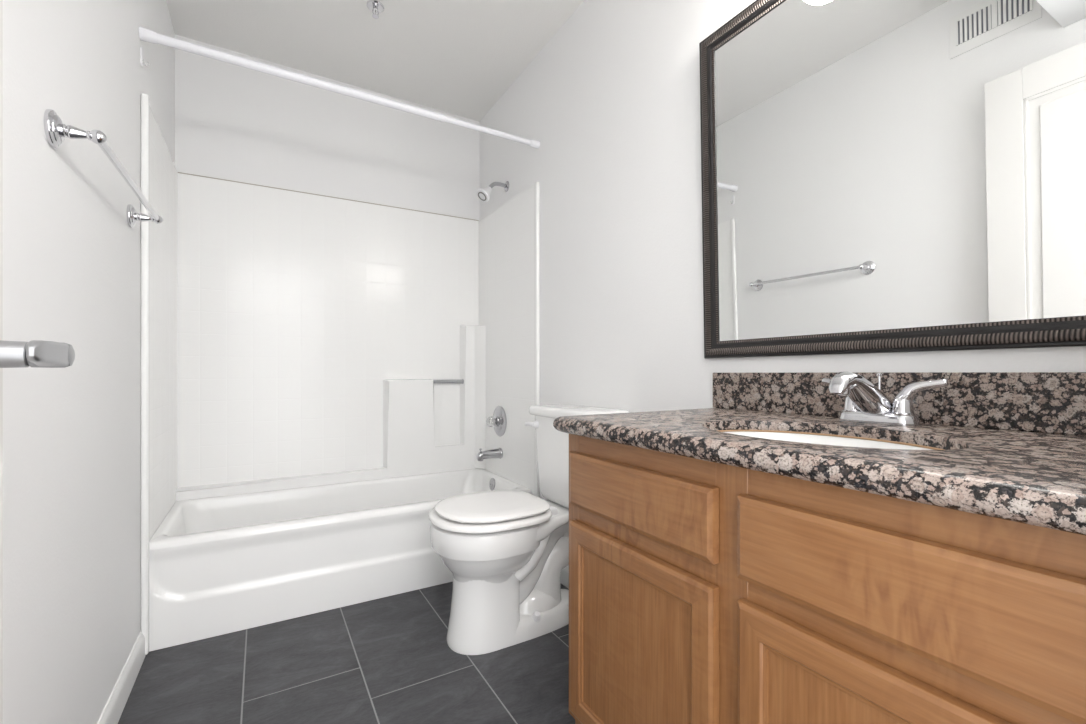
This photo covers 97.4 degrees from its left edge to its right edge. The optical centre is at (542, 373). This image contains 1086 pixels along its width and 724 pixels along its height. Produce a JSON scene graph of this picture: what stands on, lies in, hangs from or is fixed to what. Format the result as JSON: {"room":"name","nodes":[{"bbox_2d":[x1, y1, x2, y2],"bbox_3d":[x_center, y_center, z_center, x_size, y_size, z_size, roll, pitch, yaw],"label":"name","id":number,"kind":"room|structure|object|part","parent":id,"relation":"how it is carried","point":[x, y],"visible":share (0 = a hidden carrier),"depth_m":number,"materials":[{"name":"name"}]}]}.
{"room":"bathroom","nodes":[
{"label":"bathroom","id":0,"kind":"room"},
{"bbox_2d":[3,0,174,723],"bbox_3d":[-1.052,-0.339,0.999,0.100,2.573,2.969,0,0,-30],"label":"wall","id":1,"kind":"structure","parent":0,"point":[72,255],"depth_m":1.03,"materials":[{"name":"white paint"}]},
{"bbox_2d":[44,109,162,227],"bbox_3d":[-1.067,-0.474,1.204,0.082,0.080,0.697,0,0,-30],"label":"towel bar","id":2,"kind":"object","parent":1,"relation":"attached to","point":[56,131],"visible":1,"depth_m":0.95,"materials":[{"name":"silver metal"}]},
{"bbox_2d":[97,632,144,723],"bbox_3d":[-0.831,0.904,0.736,0.013,0.086,1.992,0,0,-30],"label":"baseboard","id":3,"kind":"structure","parent":1,"relation":"attached to","point":[111,714],"depth_m":1.36,"materials":[{"name":"white paint"}]},
{"bbox_2d":[140,47,148,66],"bbox_3d":[-1.337,-1.061,1.605,0.022,0.060,0.024,0,0,-30],"label":"wall hook","id":4,"kind":"object","parent":1,"relation":"attached to","point":[141,48],"visible":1,"depth_m":1.60,"materials":[{"name":"white plastic"}]},
{"bbox_2d":[139,26,539,148],"bbox_3d":[-0.679,-1.126,1.967,1.523,0.040,0.040,0,0,-30],"label":"shower curtain rod","id":5,"kind":"object","parent":1,"relation":"attached to","point":[146,35],"visible":1,"depth_m":1.83,"materials":[{"name":"white metal"}]},
{"bbox_2d":[175,34,479,219],"bbox_3d":[-1.079,-0.339,2.647,1.524,2.573,0.100,0,0,-30],"label":"wall","id":6,"kind":"structure","parent":0,"point":[233,122],"depth_m":2.51,"materials":[{"name":"white paint"}]},
{"bbox_2d":[118,582,574,723],"bbox_3d":[-0.222,0.987,1.191,1.724,0.080,3.479,0,0,-30],"label":"floor","id":7,"kind":"structure","parent":0,"point":[385,660],"depth_m":1.50,"materials":[{"name":"grey tile"}]},
{"bbox_2d":[141,93,539,654],"bbox_3d":[-0.862,-0.004,2.277,1.523,1.898,0.759,0,0,-30],"label":"tub surround","id":8,"kind":"object","parent":7,"relation":"on","point":[290,339],"visible":0.88,"depth_m":2.46,"materials":[{"name":"white plastic"}]},
{"bbox_3d":[-1.520,-0.164,1.905,0.012,1.543,0.709,0,0,-30],"label":"panel","id":9,"kind":"part","parent":8,"relation":"part of","materials":[{"name":"white plastic"}]},
{"bbox_3d":[-1.051,-0.171,2.599,1.522,1.557,0.012,0,0,-30],"label":"panel","id":10,"kind":"part","parent":8,"relation":"part of","materials":[{"name":"white plastic"}]},
{"bbox_2d":[477,448,502,460],"bbox_3d":[-0.300,0.450,2.661,0.142,0.067,0.062,0,0,-30],"label":"tub spout","id":11,"kind":"object","parent":8,"relation":"attached to","point":[493,453],"visible":1,"depth_m":2.65,"materials":[{"name":"silver metal"}]},
{"bbox_2d":[486,406,506,436],"bbox_3d":[-0.277,0.271,2.686,0.077,0.174,0.174,0,0,-30],"label":"shower valve","id":12,"kind":"object","parent":8,"relation":"attached to","point":[498,420],"visible":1,"depth_m":2.67,"materials":[{"name":"silver metal"}]},
{"bbox_3d":[-0.290,0.271,2.678,0.047,0.062,0.062,0,0,-30],"label":"knob","id":13,"kind":"part","parent":12,"relation":"part of","materials":[{"name":"white plastic"}]},
{"bbox_3d":[-0.210,-0.171,2.660,0.012,1.557,0.735,0,0,-30],"label":"panel","id":14,"kind":"part","parent":8,"relation":"part of","materials":[{"name":"white plastic"}]},
{"bbox_2d":[149,468,531,651],"bbox_3d":[-0.860,0.763,2.274,1.498,0.365,0.640,0,0,-30],"label":"bathtub","id":15,"kind":"object","parent":7,"relation":"on","point":[219,565],"visible":0.7,"depth_m":1.92,"materials":[{"name":"white ceramic"}]},
{"bbox_3d":[-0.287,0.629,2.697,0.015,0.074,0.074,0,0,-30],"label":"overflow plate","id":16,"kind":"part","parent":15,"relation":"part of","materials":[{"name":"silver metal"}]},
{"bbox_2d":[428,404,629,654],"bbox_3d":[-0.071,0.540,1.765,0.673,0.813,0.460,0,0,-30],"label":"toilet","id":17,"kind":"object","parent":7,"relation":"on","point":[506,552],"visible":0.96,"depth_m":1.66,"materials":[{"name":"white ceramic"}]},
{"bbox_3d":[-0.196,0.504,1.729,0.421,0.020,0.392,0,0,-30],"label":"seat","id":18,"kind":"part","parent":17,"relation":"part of","materials":[{"name":"white plastic"}]},
{"bbox_3d":[-0.190,0.482,1.733,0.394,0.030,0.360,0,0,-30],"label":"lid","id":19,"kind":"part","parent":17,"relation":"part of","materials":[{"name":"white plastic"}]},
{"bbox_3d":[-0.047,0.212,1.980,0.040,0.032,0.058,0,0,-30],"label":"flush lever","id":20,"kind":"part","parent":17,"relation":"part of","materials":[{"name":"white plastic"}]},
{"bbox_3d":[0.133,0.347,1.885,0.180,0.344,0.410,0,0,-30],"label":"tank","id":21,"kind":"part","parent":17,"relation":"part of","materials":[{"name":"white ceramic"}]},
{"bbox_3d":[0.129,0.154,1.883,0.208,0.040,0.460,0,0,-30],"label":"tank lid","id":22,"kind":"part","parent":17,"relation":"part of","materials":[{"name":"white ceramic"}]},
{"bbox_2d":[569,434,1085,723],"bbox_3d":[0.518,0.543,0.875,0.562,0.808,0.915,0,0,-30],"label":"vanity cabinet","id":23,"kind":"object","parent":7,"relation":"on","point":[701,591],"visible":0.94,"depth_m":0.64,"materials":[{"name":"brown wood"}]},
{"bbox_3d":[0.171,0.561,0.932,0.005,0.350,0.318,0,0,-30],"label":"door panel","id":24,"kind":"part","parent":23,"relation":"part of","materials":[{"name":"brown wood"}]},
{"bbox_3d":[0.170,0.243,0.933,0.018,0.121,0.410,0,0,-30],"label":"drawer","id":25,"kind":"part","parent":23,"relation":"part of","materials":[{"name":"brown wood"}]},
{"bbox_3d":[0.170,0.561,0.932,0.018,0.442,0.410,0,0,-30],"label":"cabinet door","id":26,"kind":"part","parent":23,"relation":"part of","materials":[{"name":"brown wood"}]},
{"bbox_2d":[553,372,1085,535],"bbox_3d":[0.506,0.069,0.881,0.581,0.141,0.946,0,0,-30],"label":"countertop","id":27,"kind":"structure","parent":23,"relation":"on","point":[1013,444],"depth_m":0.79,"materials":[{"name":"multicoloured stone"}]},
{"bbox_2d":[718,430,943,449],"bbox_3d":[0.475,0.195,0.834,0.339,0.146,0.470,0,0,-30],"label":"sink","id":28,"kind":"object","parent":27,"relation":"in","point":[803,437],"visible":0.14,"depth_m":0.95,"materials":[{"name":"white ceramic"}]},
{"bbox_2d":[822,372,948,425],"bbox_3d":[0.654,0.050,0.984,0.210,0.105,0.197,0,0,2],"label":"faucet","id":29,"kind":"object","parent":27,"relation":"on","point":[864,402],"visible":1,"depth_m":0.93,"materials":[{"name":"silver metal"}]},
{"bbox_3d":[0.651,0.046,1.038,0.045,0.072,0.092,0,0,-30],"label":"handle","id":30,"kind":"part","parent":29,"relation":"part of","materials":[{"name":"silver metal"}]},
{"bbox_3d":[0.632,0.048,0.948,0.191,0.102,0.060,0,0,-30],"label":"spout","id":31,"kind":"part","parent":29,"relation":"part of","materials":[{"name":"silver metal"}]},
{"bbox_3d":[0.708,0.042,1.004,0.013,0.085,0.013,0,0,-30],"label":"lift rod","id":32,"kind":"part","parent":29,"relation":"part of","materials":[{"name":"silver metal"}]},
{"bbox_3d":[0.721,0.046,0.920,0.045,0.072,0.092,0,0,-30],"label":"handle","id":33,"kind":"part","parent":29,"relation":"part of","materials":[{"name":"silver metal"}]},
{"bbox_3d":[0.301,0.167,0.748,0.019,0.056,0.911,0,0,-30],"label":"rail","id":34,"kind":"part","parent":23,"relation":"part of","materials":[{"name":"brown wood"}]},
{"bbox_3d":[0.401,0.561,0.541,0.005,0.350,0.322,0,0,-30],"label":"door panel","id":35,"kind":"part","parent":23,"relation":"part of","materials":[{"name":"brown wood"}]},
{"bbox_3d":[0.400,0.561,0.541,0.018,0.442,0.414,0,0,-30],"label":"cabinet door","id":36,"kind":"part","parent":23,"relation":"part of","materials":[{"name":"brown wood"}]},
{"bbox_3d":[0.400,0.245,0.541,0.018,0.125,0.415,0,0,-30],"label":"false drawer","id":37,"kind":"part","parent":23,"relation":"part of","materials":[{"name":"brown wood"}]},
{"bbox_2d":[166,0,583,121],"bbox_3d":[-0.326,-1.601,1.368,1.524,0.050,2.869,0,0,-30],"label":"ceiling","id":38,"kind":"structure","parent":0,"point":[456,57],"depth_m":2.23,"materials":[{"name":"white paint"}]},
{"bbox_2d":[367,0,383,18],"bbox_3d":[-0.719,-1.553,2.049,0.072,0.044,0.072,0,0,-30],"label":"sprinkler","id":39,"kind":"object","parent":38,"relation":"attached to","point":[375,6],"visible":1,"depth_m":2.04,"materials":[{"name":"silver metal"}]},
{"bbox_2d":[480,0,1085,566],"bbox_3d":[0.348,-0.339,1.823,0.100,2.573,2.969,0,0,-30],"label":"wall","id":40,"kind":"structure","parent":0,"point":[611,102],"depth_m":1.79,"materials":[{"name":"white paint"}]},
{"bbox_2d":[477,181,508,201],"bbox_3d":[-0.274,-0.999,2.603,0.179,0.138,0.077,0,0,-30],"label":"shower","id":41,"kind":"object","parent":40,"relation":"attached to","point":[483,195],"visible":1,"depth_m":2.58,"materials":[{"name":"silver metal"}]},
{"bbox_3d":[-0.252,-1.026,2.625,0.114,0.054,0.021,0,0,-30],"label":"shower arm","id":42,"kind":"part","parent":41,"relation":"part of","materials":[{"name":"silver metal"}]},
{"bbox_2d":[561,566,568,588],"bbox_3d":[0.253,0.904,1.874,0.013,0.086,1.063,0,0,-30],"label":"baseboard","id":43,"kind":"structure","parent":40,"relation":"attached to","point":[565,571],"depth_m":2.12,"materials":[{"name":"white paint"}]},
{"bbox_2d":[699,0,1085,358],"bbox_3d":[0.722,-0.521,1.042,0.022,0.953,0.943,-2,1,-30],"label":"wall mirror","id":44,"kind":"object","parent":40,"relation":"attached to","point":[878,176],"visible":1,"depth_m":1.01,"materials":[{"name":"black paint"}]},
{"bbox_2d":[713,372,1085,435],"bbox_3d":[0.750,0.050,1.020,0.020,0.104,0.938,0,0,-30],"label":"backsplash","id":45,"kind":"structure","parent":40,"relation":"attached to","point":[1044,402],"depth_m":0.92,"materials":[{"name":"multicoloured stone"}]},
{"bbox_3d":[0.371,-0.314,0.183,1.524,2.523,0.118,0,0,-30],"label":"wall","id":46,"kind":"structure","parent":0,"visible":0},
{"bbox_2d":[0,0,74,723],"bbox_3d":[-0.397,-0.090,0.249,0.106,2.050,0.715,0,0,-33],"label":"door","id":47,"kind":"structure","parent":46,"relation":"in","point":[33,353],"depth_m":0.53,"materials":[{"name":"white paint"}]},
{"bbox_3d":[-0.557,-0.020,0.493,0.036,0.067,0.067,0,0,-33],"label":"handle","id":48,"kind":"part","parent":47,"relation":"part of","materials":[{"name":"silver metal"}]},
{"bbox_3d":[-0.504,-0.020,0.478,0.033,0.028,0.110,0,0,-33],"label":"lever","id":49,"kind":"part","parent":47,"relation":"part of","materials":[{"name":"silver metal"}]}
]}

